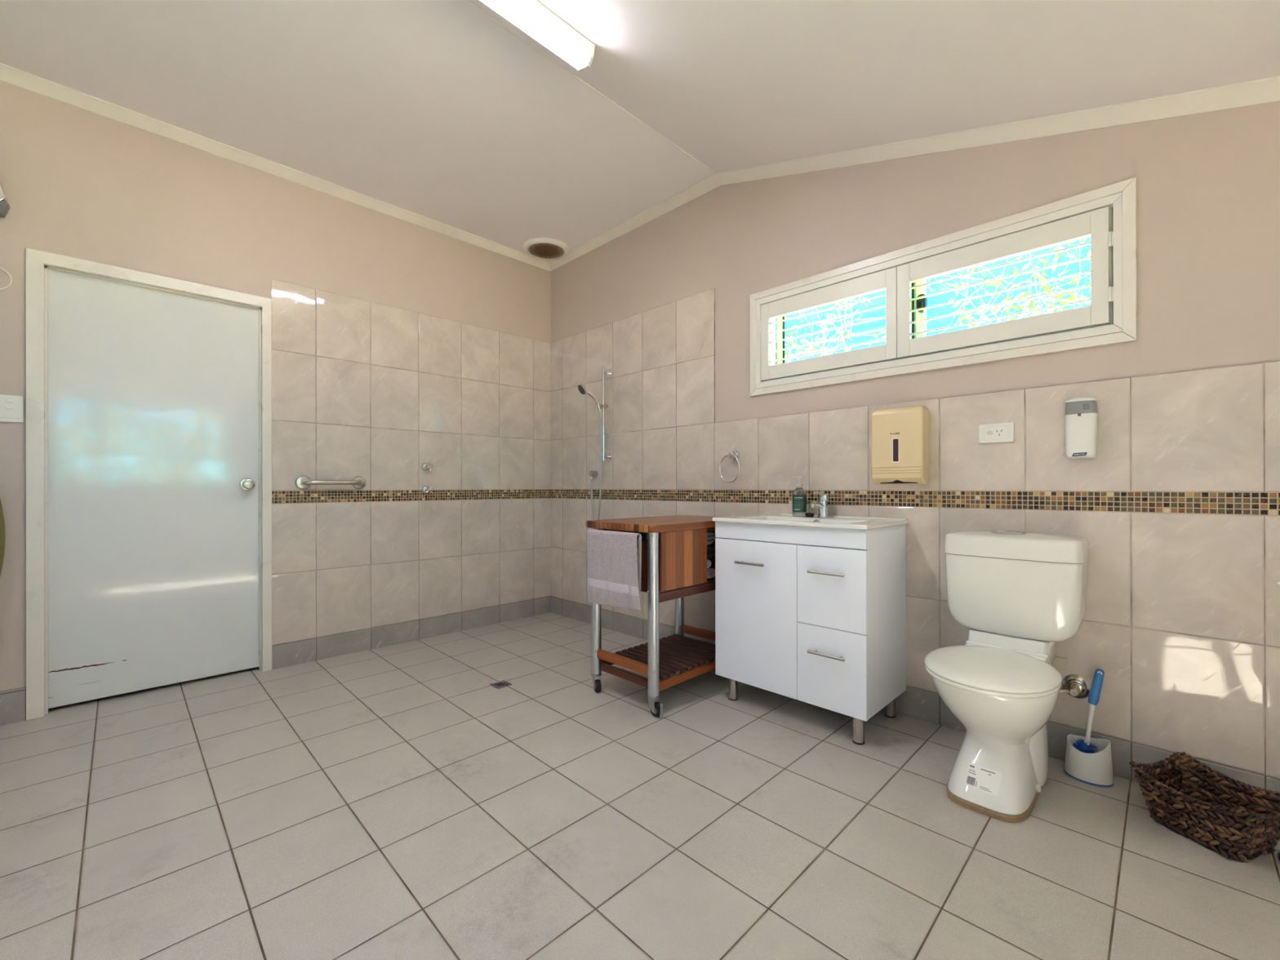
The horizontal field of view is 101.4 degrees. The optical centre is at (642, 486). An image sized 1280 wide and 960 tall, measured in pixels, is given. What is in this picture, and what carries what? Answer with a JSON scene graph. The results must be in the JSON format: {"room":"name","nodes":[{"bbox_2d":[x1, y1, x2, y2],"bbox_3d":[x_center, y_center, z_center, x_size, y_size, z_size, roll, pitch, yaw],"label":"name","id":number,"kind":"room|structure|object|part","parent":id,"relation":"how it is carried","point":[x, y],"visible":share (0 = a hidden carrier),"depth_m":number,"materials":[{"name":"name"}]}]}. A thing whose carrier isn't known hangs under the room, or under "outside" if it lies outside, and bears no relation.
{"room":"public restroom","nodes":[
{"label":"public restroom","id":0,"kind":"room"},
{"bbox_2d":[0,80,551,719],"bbox_3d":[-2.062,-0.388,3.054,3.870,2.832,0.129,0,0,-45],"label":"wall","id":1,"kind":"structure","parent":0,"point":[399,346],"depth_m":3.18,"materials":[{"name":"paint"}]},
{"bbox_2d":[0,183,10,217],"bbox_3d":[-2.771,-1.253,2.221,0.110,0.235,0.068,0,0,-45],"label":"wall fitting","id":2,"kind":"object","parent":1,"relation":"attached to","point":[5,207],"visible":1,"depth_m":2.23,"materials":[{"name":"silver metal"}]},
{"bbox_2d":[0,266,12,289],"bbox_3d":[-2.783,-0.896,2.242,0.104,0.104,0.004,0,0,-45],"label":"loop","id":3,"kind":"object","parent":1,"relation":"attached to","point":[9,285],"visible":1,"depth_m":2.27,"materials":[{"name":"paint"}]},
{"bbox_2d":[0,394,23,422],"bbox_3d":[-2.752,-0.338,2.277,0.074,0.116,0.012,0,0,-45],"label":"light switch","id":4,"kind":"object","parent":1,"relation":"attached to","point":[11,406],"visible":1,"depth_m":2.28,"materials":[{"name":"white plastic"}]},
{"bbox_2d":[25,247,271,719],"bbox_3d":[-2.436,-0.011,2.658,0.896,2.080,0.142,0,0,-45],"label":"door","id":5,"kind":"structure","parent":1,"relation":"in","point":[148,396],"depth_m":2.59,"materials":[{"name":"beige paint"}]},
{"bbox_3d":[-2.165,-0.011,2.873,0.068,0.068,0.063,0,0,-45],"label":"knob","id":6,"kind":"part","parent":5,"relation":"part of","materials":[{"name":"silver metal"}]},
{"bbox_2d":[0,62,550,271],"bbox_3d":[-2.014,-1.780,2.988,3.608,0.047,0.055,0,0,-45],"label":"trim","id":7,"kind":"structure","parent":1,"relation":"attached to","point":[9,74],"depth_m":2.80,"materials":[{"name":"paint"}]},
{"bbox_2d":[0,595,550,725],"bbox_3d":[-2.027,0.956,2.998,3.600,0.145,0.012,0,0,-45],"label":"baseboard","id":8,"kind":"structure","parent":1,"relation":"attached to","point":[12,701],"depth_m":3.33,"materials":[{"name":"tile"}]},
{"bbox_2d":[295,475,366,488],"bbox_3d":[-1.845,-0.022,3.126,0.376,0.080,0.075,0,0,-45],"label":"grab rail","id":9,"kind":"object","parent":1,"relation":"attached to","point":[302,482],"visible":1,"depth_m":3.08,"materials":[{"name":"metal"}]},
{"bbox_3d":[-1.842,-0.022,3.124,0.325,0.029,0.067,0,0,-45],"label":"rail","id":10,"kind":"part","parent":9,"relation":"part of","materials":[{"name":"metal"}]},
{"bbox_2d":[421,485,432,493],"bbox_3d":[-1.447,0.023,3.525,0.058,0.058,0.072,0,0,-45],"label":"tap","id":11,"kind":"object","parent":1,"relation":"attached to","point":[425,489],"visible":1,"depth_m":3.52,"materials":[{"name":"silver metal"}]},
{"bbox_2d":[421,462,433,471],"bbox_3d":[-1.448,-0.131,3.526,0.058,0.058,0.072,0,0,-45],"label":"tap","id":12,"kind":"object","parent":1,"relation":"attached to","point":[425,466],"visible":1,"depth_m":3.52,"materials":[{"name":"silver metal"}]},
{"bbox_2d":[0,612,1279,959],"bbox_3d":[-0.781,1.085,1.766,3.920,0.120,5.900,0,0,-45],"label":"floor","id":13,"kind":"structure","parent":0,"point":[394,802],"depth_m":1.53,"materials":[{"name":"tile"}]},
{"bbox_2d":[489,680,512,688],"bbox_3d":[-0.733,1.026,2.708,0.084,0.005,0.084,0,0,-45],"label":"floor drain","id":14,"kind":"object","parent":13,"relation":"on","point":[501,684],"visible":1,"depth_m":2.70,"materials":[{"name":"metal"}]},
{"bbox_2d":[585,515,718,718],"bbox_3d":[0.133,0.598,2.700,0.774,0.853,0.498,0,0,-45],"label":"trolley","id":15,"kind":"object","parent":13,"relation":"on","point":[674,558],"visible":0.74,"depth_m":2.48,"materials":[{"name":"wood"}]},
{"bbox_3d":[-0.234,0.571,2.629,0.051,0.732,0.051,0,0,-45],"label":"post","id":16,"kind":"part","parent":15,"relation":"part of","materials":[{"name":"metal"}]},
{"bbox_3d":[-0.012,0.901,2.859,0.613,0.038,0.017,0,0,-45],"label":"shelf rail","id":17,"kind":"part","parent":15,"relation":"part of","materials":[{"name":"brown wood"}]},
{"bbox_2d":[586,528,641,610],"bbox_3d":[-0.130,0.393,2.422,0.052,0.368,0.372,0,0,-45],"label":"hand towel","id":18,"kind":"object","parent":15,"relation":"hanging from","point":[614,558],"visible":1,"depth_m":2.40,"materials":[{"name":"fabric"}]},
{"bbox_3d":[-0.095,0.342,2.487,0.016,0.275,0.362,0,0,-45],"label":"panel","id":19,"kind":"part","parent":15,"relation":"part of","materials":[{"name":"brown wood"}]},
{"bbox_3d":[-0.083,0.900,2.498,0.016,0.036,0.358,0,0,-45],"label":"cross rail","id":20,"kind":"part","parent":15,"relation":"part of","materials":[{"name":"brown wood"}]},
{"bbox_3d":[0.048,0.570,2.348,0.051,0.732,0.051,0,0,-45],"label":"post","id":21,"kind":"part","parent":15,"relation":"part of","materials":[{"name":"metal"}]},
{"bbox_2d":[614,634,715,680],"bbox_3d":[0.140,0.872,2.718,0.560,0.018,0.420,0,0,-45],"label":"slatted shelf","id":22,"kind":"object","parent":15,"relation":"attached to","point":[678,654],"depth_m":2.68,"materials":[{"name":"brown wood"}]},
{"bbox_3d":[0.217,0.571,3.079,0.051,0.732,0.051,0,0,-45],"label":"post","id":23,"kind":"part","parent":15,"relation":"part of","materials":[{"name":"metal"}]},
{"bbox_3d":[0.189,0.339,2.454,0.309,0.266,0.014,0,0,-45],"label":"plank panel","id":24,"kind":"part","parent":15,"relation":"part of","materials":[{"name":"brown wood"}]},
{"bbox_3d":[0.275,0.214,2.570,0.597,0.020,0.022,0,0,-45],"label":"rail","id":25,"kind":"part","parent":15,"relation":"part of","materials":[{"name":"brown wood"}]},
{"bbox_3d":[0.277,0.501,2.568,0.597,0.041,0.026,0,0,-45],"label":"box rail","id":26,"kind":"part","parent":15,"relation":"part of","materials":[{"name":"brown wood"}]},
{"bbox_3d":[0.281,0.901,2.565,0.613,0.038,0.017,0,0,-45],"label":"shelf rail","id":27,"kind":"part","parent":15,"relation":"part of","materials":[{"name":"brown wood"}]},
{"bbox_2d":[706,567,715,578],"bbox_3d":[0.230,0.441,2.755,0.126,0.055,0.331,0,0,-45],"label":"rolled towel","id":28,"kind":"object","parent":15,"relation":"on","point":[710,571],"visible":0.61,"depth_m":2.64,"materials":[{"name":"grey fabric"}]},
{"bbox_2d":[706,559,711,568],"bbox_3d":[0.209,0.390,2.735,0.077,0.049,0.331,0,0,-45],"label":"rolled towel","id":29,"kind":"object","parent":28,"relation":"on","point":[708,562],"visible":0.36,"depth_m":2.62,"materials":[{"name":"white fabric"}]},
{"bbox_2d":[706,545,715,558],"bbox_3d":[0.222,0.332,2.748,0.109,0.069,0.331,0,0,-45],"label":"rolled towel","id":30,"kind":"object","parent":29,"relation":"on","point":[710,550],"visible":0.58,"depth_m":2.63,"materials":[{"name":"black fabric"}]},
{"bbox_2d":[706,531,715,545],"bbox_3d":[0.223,0.261,2.749,0.114,0.075,0.331,0,0,-45],"label":"rolled towel","id":31,"kind":"object","parent":30,"relation":"on","point":[710,535],"visible":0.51,"depth_m":2.64,"materials":[{"name":"grey fabric"}]},
{"bbox_3d":[0.359,0.342,2.940,0.016,0.275,0.362,0,0,-45],"label":"panel","id":32,"kind":"part","parent":15,"relation":"part of","materials":[{"name":"brown wood"}]},
{"bbox_2d":[715,521,906,744],"bbox_3d":[0.751,0.596,2.427,0.472,0.854,0.726,0,0,-45],"label":"vanity cabinet","id":33,"kind":"object","parent":13,"relation":"on","point":[813,615],"visible":0.98,"depth_m":2.22,"materials":[{"name":"white laminate"}]},
{"bbox_3d":[0.435,0.964,2.520,0.041,0.107,0.041,0,0,-45],"label":"leg","id":34,"kind":"part","parent":33,"relation":"part of","materials":[{"name":"metal"}]},
{"bbox_3d":[0.489,0.351,2.380,0.035,0.012,0.151,0,0,-45],"label":"handle","id":35,"kind":"part","parent":33,"relation":"part of","materials":[{"name":"metal"}]},
{"bbox_3d":[0.511,0.581,2.395,0.019,0.662,0.432,0,0,-45],"label":"door","id":36,"kind":"part","parent":33,"relation":"part of","materials":[{"name":"white laminate"}]},
{"bbox_2d":[711,513,908,529],"bbox_3d":[0.758,0.193,2.430,0.458,0.100,0.744,0,0,-45],"label":"basin","id":37,"kind":"object","parent":33,"relation":"in","point":[787,519],"visible":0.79,"depth_m":2.37,"materials":[{"name":"white ceramic"}]},
{"bbox_2d":[791,475,806,516],"bbox_3d":[0.781,0.049,2.612,0.070,0.201,0.068,0,0,-45],"label":"soap bottle","id":38,"kind":"object","parent":37,"relation":"on","point":[799,495],"visible":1,"depth_m":2.59,"materials":[{"name":"plastic"}]},
{"bbox_2d":[804,506,817,516],"bbox_3d":[0.824,0.120,2.555,0.063,0.058,0.044,0,0,31],"label":"plug","id":39,"kind":"object","parent":37,"relation":"on","point":[807,514],"visible":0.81,"depth_m":2.55,"materials":[{"name":"black rubber"}]},
{"bbox_2d":[809,491,829,517],"bbox_3d":[0.850,0.087,2.518,0.142,0.127,0.053,0,0,-45],"label":"mixer","id":40,"kind":"object","parent":37,"relation":"on","point":[822,504],"visible":1,"depth_m":2.52,"materials":[{"name":"silver metal"}]},
{"bbox_3d":[0.834,0.091,2.507,0.103,0.039,0.026,0,0,-42],"label":"spout","id":41,"kind":"part","parent":40,"relation":"part of","materials":[{"name":"silver metal"}]},
{"bbox_3d":[0.862,0.049,2.530,0.108,0.050,0.049,0,0,-45],"label":"lever","id":42,"kind":"part","parent":40,"relation":"part of","materials":[{"name":"silver metal"}]},
{"bbox_3d":[0.747,0.684,2.122,0.035,0.012,0.155,0,0,-45],"label":"handle","id":43,"kind":"part","parent":33,"relation":"part of","materials":[{"name":"metal"}]},
{"bbox_3d":[0.746,0.352,2.123,0.035,0.012,0.154,0,0,-45],"label":"handle","id":44,"kind":"part","parent":33,"relation":"part of","materials":[{"name":"metal"}]},
{"bbox_3d":[0.768,0.413,2.137,0.019,0.327,0.292,0,0,-45],"label":"drawer","id":45,"kind":"part","parent":33,"relation":"part of","materials":[{"name":"white laminate"}]},
{"bbox_3d":[0.769,0.745,2.137,0.019,0.332,0.292,0,0,-45],"label":"drawer","id":46,"kind":"part","parent":33,"relation":"part of","materials":[{"name":"white laminate"}]},
{"bbox_3d":[0.861,0.963,2.091,0.041,0.107,0.041,0,0,-45],"label":"leg","id":47,"kind":"part","parent":33,"relation":"part of","materials":[{"name":"metal"}]},
{"bbox_3d":[1.101,0.963,2.330,0.041,0.107,0.041,0,0,-45],"label":"leg","id":48,"kind":"part","parent":33,"relation":"part of","materials":[{"name":"metal"}]},
{"bbox_2d":[924,529,1088,822],"bbox_3d":[1.238,0.595,1.819,0.641,0.853,0.427,0,0,-45],"label":"toilet","id":49,"kind":"object","parent":13,"relation":"on","point":[1019,593],"visible":1,"depth_m":1.78,"materials":[{"name":"white ceramic"}]},
{"bbox_2d":[966,764,994,791],"bbox_3d":[1.087,0.939,1.683,0.049,0.043,0.071,0,0,-45],"label":"label","id":50,"kind":"object","parent":49,"relation":"attached to","point":[980,778],"depth_m":1.68,"materials":[{"name":"white paper"}]},
{"bbox_3d":[1.159,0.622,1.752,0.430,0.014,0.375,0,0,-45],"label":"seat","id":51,"kind":"part","parent":49,"relation":"part of","materials":[{"name":"plastic"}]},
{"bbox_3d":[1.159,0.600,1.751,0.433,0.028,0.379,0,0,-45],"label":"seat lid","id":52,"kind":"part","parent":49,"relation":"part of","materials":[{"name":"plastic"}]},
{"bbox_3d":[1.386,0.218,1.968,0.202,0.090,0.427,0,0,-45],"label":"cistern lid","id":53,"kind":"part","parent":49,"relation":"part of","materials":[{"name":"ceramic"}]},
{"bbox_2d":[1064,734,1113,786],"bbox_3d":[1.561,0.949,1.835,0.106,0.144,0.131,0,0,-45],"label":"brush holder","id":54,"kind":"object","parent":13,"relation":"on","point":[1095,769],"visible":0.98,"depth_m":1.80,"materials":[{"name":"white plastic"}]},
{"bbox_2d":[1072,668,1104,753],"bbox_3d":[1.558,0.803,1.837,0.082,0.326,0.091,0,0,-45],"label":"toilet brush","id":55,"kind":"object","parent":54,"relation":"in","point":[1097,682],"visible":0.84,"depth_m":1.83,"materials":[{"name":"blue plastic"}]},
{"bbox_3d":[1.569,0.840,1.837,0.037,0.164,0.021,0,0,12],"label":"stem","id":56,"kind":"part","parent":55,"relation":"part of","materials":[{"name":"white plastic"}]},
{"bbox_2d":[1128,751,1279,861],"bbox_3d":[1.660,0.935,1.534,0.256,0.167,0.280,0,0,-15],"label":"woven basket","id":57,"kind":"object","parent":13,"relation":"on","point":[1227,815],"visible":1,"depth_m":1.51,"materials":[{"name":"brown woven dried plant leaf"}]},
{"bbox_2d":[0,0,1279,261],"bbox_3d":[-0.415,-1.441,1.396,3.920,0.974,4.850,0,0,-45],"label":"ceiling","id":58,"kind":"structure","parent":0,"point":[436,110],"depth_m":2.14,"materials":[{"name":"paint"}]},
{"bbox_2d":[480,0,595,71],"bbox_3d":[-0.670,-1.716,1.652,1.260,0.096,0.110,0,0,-45],"label":"ceiling light","id":59,"kind":"object","parent":58,"relation":"attached to","point":[532,17],"visible":1,"depth_m":1.94,"materials":[{"name":"white plastic"}]},
{"bbox_2d":[523,237,568,260],"bbox_3d":[-0.731,-1.791,3.969,0.344,0.027,0.344,0,0,-45],"label":"exhaust fan","id":60,"kind":"object","parent":58,"relation":"attached to","point":[542,248],"visible":1,"depth_m":3.93,"materials":[{"name":"white plastic"}]},
{"bbox_2d":[528,243,564,258],"bbox_3d":[-0.731,-1.788,3.969,0.272,0.011,0.272,0,0,-45],"label":"grille","id":61,"kind":"object","parent":60,"relation":"attached to","point":[543,251],"depth_m":3.97,"materials":[{"name":"brown metal"}]},
{"bbox_2d":[817,501,828,517],"bbox_3d":[0.876,0.111,2.545,0.053,0.079,0.053,0,0,-45],"label":"tap","id":62,"kind":"object","parent":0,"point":[823,509],"depth_m":2.52,"materials":[{"name":"silver metal"}]},
{"bbox_2d":[550,101,1279,779],"bbox_3d":[0.906,-0.393,2.713,0.151,2.832,4.550,0,0,-45],"label":"wall","id":63,"kind":"structure","parent":0,"point":[1176,508],"depth_m":2.02,"materials":[{"name":"paint"}]},
{"bbox_2d":[588,470,598,479],"bbox_3d":[-0.364,-0.084,3.842,0.052,0.064,0.048,0,0,-45],"label":"tap","id":64,"kind":"object","parent":63,"relation":"attached to","point":[593,473],"depth_m":3.83,"materials":[{"name":"metal"}]},
{"bbox_2d":[599,368,612,461],"bbox_3d":[-0.272,-0.508,3.716,0.100,0.658,0.068,0,0,-45],"label":"shower rail","id":65,"kind":"object","parent":63,"relation":"attached to","point":[608,373],"visible":1,"depth_m":3.71,"materials":[{"name":"silver metal"}]},
{"bbox_2d":[577,383,601,519],"bbox_3d":[-0.356,-0.177,3.688,0.130,1.048,0.280,0,0,16],"label":"shower","id":66,"kind":"object","parent":65,"relation":"attached to","point":[581,388],"visible":0.84,"depth_m":3.69,"materials":[{"name":"silver metal"}]},
{"bbox_3d":[-0.345,-0.599,3.657,0.133,0.135,0.025,0,0,-41],"label":"handle","id":67,"kind":"part","parent":66,"relation":"part of","materials":[{"name":"silver metal"}]},
{"bbox_2d":[719,450,740,483],"bbox_3d":[0.500,-0.111,2.969,0.063,0.186,0.161,0,0,-45],"label":"towel ring","id":68,"kind":"object","parent":63,"relation":"attached to","point":[735,455],"visible":1,"depth_m":2.96,"materials":[{"name":"silver metal"}]},
{"bbox_2d":[871,404,928,484],"bbox_3d":[1.132,-0.180,2.309,0.101,0.343,0.216,0,0,-45],"label":"paper towel dispenser","id":69,"kind":"object","parent":63,"relation":"attached to","point":[900,436],"visible":1,"depth_m":2.26,"materials":[{"name":"beige plastic"}]},
{"bbox_2d":[548,75,1279,271],"bbox_3d":[0.835,-1.380,2.650,0.055,0.858,4.558,0,0,-45],"label":"trim","id":70,"kind":"structure","parent":63,"relation":"attached to","point":[1265,91],"depth_m":2.09,"materials":[{"name":"paint"}]},
{"bbox_2d":[550,595,1279,792],"bbox_3d":[0.859,0.957,2.661,0.009,0.133,4.549,0,0,-45],"label":"baseboard","id":71,"kind":"structure","parent":63,"relation":"attached to","point":[917,703],"depth_m":2.22,"materials":[{"name":"tile"}]},
{"bbox_2d":[750,177,1137,396],"bbox_3d":[1.200,-0.784,2.409,0.156,0.562,1.564,0,0,-45],"label":"window","id":72,"kind":"structure","parent":63,"relation":"in","point":[1107,215],"depth_m":2.18,"materials":[{"name":"beige paint"}]},
{"bbox_3d":[1.236,-0.785,2.440,0.060,0.485,1.501,0,0,-45],"label":"frame","id":73,"kind":"part","parent":72,"relation":"part of","materials":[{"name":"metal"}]},
{"bbox_3d":[0.907,-0.780,2.626,0.045,0.017,0.614,0,0,-45],"label":"louver blade","id":74,"kind":"part","parent":72,"relation":"part of","materials":[{"name":"clear glass"}]},
{"bbox_3d":[0.908,-0.677,2.626,0.045,0.017,0.614,0,0,-45],"label":"louver blade","id":75,"kind":"part","parent":72,"relation":"part of","materials":[{"name":"clear glass"}]},
{"bbox_3d":[0.907,-0.728,2.626,0.045,0.017,0.614,0,0,-45],"label":"louver blade","id":76,"kind":"part","parent":72,"relation":"part of","materials":[{"name":"clear glass"}]},
{"bbox_3d":[0.907,-0.831,2.626,0.045,0.017,0.614,0,0,-45],"label":"louver blade","id":77,"kind":"part","parent":72,"relation":"part of","materials":[{"name":"clear glass"}]},
{"bbox_3d":[0.907,-0.883,2.626,0.045,0.017,0.614,0,0,-45],"label":"louver blade","id":78,"kind":"part","parent":72,"relation":"part of","materials":[{"name":"clear glass"}]},
{"bbox_3d":[0.906,-0.786,2.626,0.030,0.412,0.706,0,0,-45],"label":"shutter panel","id":79,"kind":"part","parent":72,"relation":"part of","materials":[{"name":"white paint"}]},
{"bbox_3d":[1.017,-0.785,2.646,0.020,0.425,0.747,0,0,-45],"label":"sash","id":80,"kind":"part","parent":72,"relation":"part of","materials":[{"name":"metal"}]},
{"bbox_3d":[1.507,-0.786,2.187,0.020,0.425,0.695,0,0,-45],"label":"sash","id":81,"kind":"part","parent":72,"relation":"part of","materials":[{"name":"metal"}]},
{"bbox_3d":[1.413,-0.884,2.120,0.045,0.017,0.614,0,0,-45],"label":"louver blade","id":82,"kind":"part","parent":72,"relation":"part of","materials":[{"name":"clear glass"}]},
{"bbox_3d":[1.413,-0.678,2.120,0.045,0.017,0.614,0,0,-45],"label":"louver blade","id":83,"kind":"part","parent":72,"relation":"part of","materials":[{"name":"clear glass"}]},
{"bbox_3d":[1.413,-0.730,2.120,0.045,0.017,0.614,0,0,-45],"label":"louver blade","id":84,"kind":"part","parent":72,"relation":"part of","materials":[{"name":"clear glass"}]},
{"bbox_3d":[1.413,-0.781,2.120,0.045,0.017,0.614,0,0,-45],"label":"louver blade","id":85,"kind":"part","parent":72,"relation":"part of","materials":[{"name":"clear glass"}]},
{"bbox_3d":[1.413,-0.833,2.120,0.045,0.017,0.614,0,0,-45],"label":"louver blade","id":86,"kind":"part","parent":72,"relation":"part of","materials":[{"name":"clear glass"}]},
{"bbox_3d":[1.411,-0.788,2.121,0.030,0.412,0.716,0,0,-45],"label":"shutter panel","id":87,"kind":"part","parent":72,"relation":"part of","materials":[{"name":"white paint"}]},
{"bbox_2d":[978,422,1013,443],"bbox_3d":[1.412,-0.213,2.093,0.012,0.076,0.116,0,0,-45],"label":"power outlet","id":88,"kind":"object","parent":63,"relation":"attached to","point":[1000,432],"visible":1,"depth_m":2.09,"materials":[{"name":"white plastic"}]},
{"bbox_2d":[1059,674,1091,698],"bbox_3d":[1.534,0.660,1.923,0.082,0.234,0.171,0,0,-45],"label":"valve","id":89,"kind":"object","parent":63,"relation":"attached to","point":[1077,686],"visible":0.48,"depth_m":1.90,"materials":[{"name":"silver metal"}]},
{"bbox_2d":[1064,396,1097,458],"bbox_3d":[1.581,-0.210,1.890,0.060,0.220,0.090,0,0,-45],"label":"air freshener","id":90,"kind":"object","parent":63,"relation":"attached to","point":[1081,413],"visible":1,"depth_m":1.87,"materials":[{"name":"white plastic"}]},
{"bbox_3d":[1.584,-0.283,1.893,0.053,0.045,0.088,0,0,-45],"label":"grey panel","id":91,"kind":"part","parent":90,"relation":"part of","materials":[{"name":"plastic"}]},
{"bbox_3d":[-1.739,-0.391,0.077,0.120,2.832,4.798,0,0,-45],"label":"wall","id":92,"kind":"structure","parent":0,"visible":0},
{"bbox_2d":[464,0,715,173],"bbox_3d":[-0.832,-1.806,1.772,3.560,0.006,0.006,0,0,-45],"label":"trim","id":93,"kind":"structure","parent":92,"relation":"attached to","point":[468,2],"depth_m":2.31,"materials":[{"name":"paint"}]},
{"label":"outside","id":94,"kind":"structure","parent":0,"visible":0},
{"bbox_3d":[17.003,1.305,14.936,39.800,0.200,70.000,0,0,-45],"label":"ground","id":95,"kind":"structure","parent":94,"visible":0},
{"bbox_2d":[774,266,1090,364],"bbox_3d":[2.517,-1.633,7.517,5.126,6.585,5.589,0,0,-2],"label":"tree","id":96,"kind":"object","parent":95,"relation":"on","point":[999,282],"visible":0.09,"depth_m":7.52,"materials":[{"name":"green plant"}]},
{"bbox_2d":[826,238,1090,354],"bbox_3d":[8.559,-3.726,10.043,10.281,12.139,9.670,0,0,0],"label":"tree","id":97,"kind":"object","parent":95,"relation":"on","point":[1032,302],"visible":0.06,"depth_m":9.99,"materials":[{"name":"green plant"}]},
{"bbox_3d":[-2.788,-0.032,2.200,0.037,0.034,0.070,0,0,-45],"label":"robe hook","id":98,"kind":"object","parent":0,"visible":0},
{"bbox_2d":[0,498,4,576],"bbox_3d":[-2.793,0.359,2.190,0.164,0.720,0.064,0,0,-45],"label":"towel","id":99,"kind":"object","parent":98,"relation":"hanging from","point":[2,517],"visible":1,"depth_m":2.23,"materials":[{"name":"fabric"}]}
]}

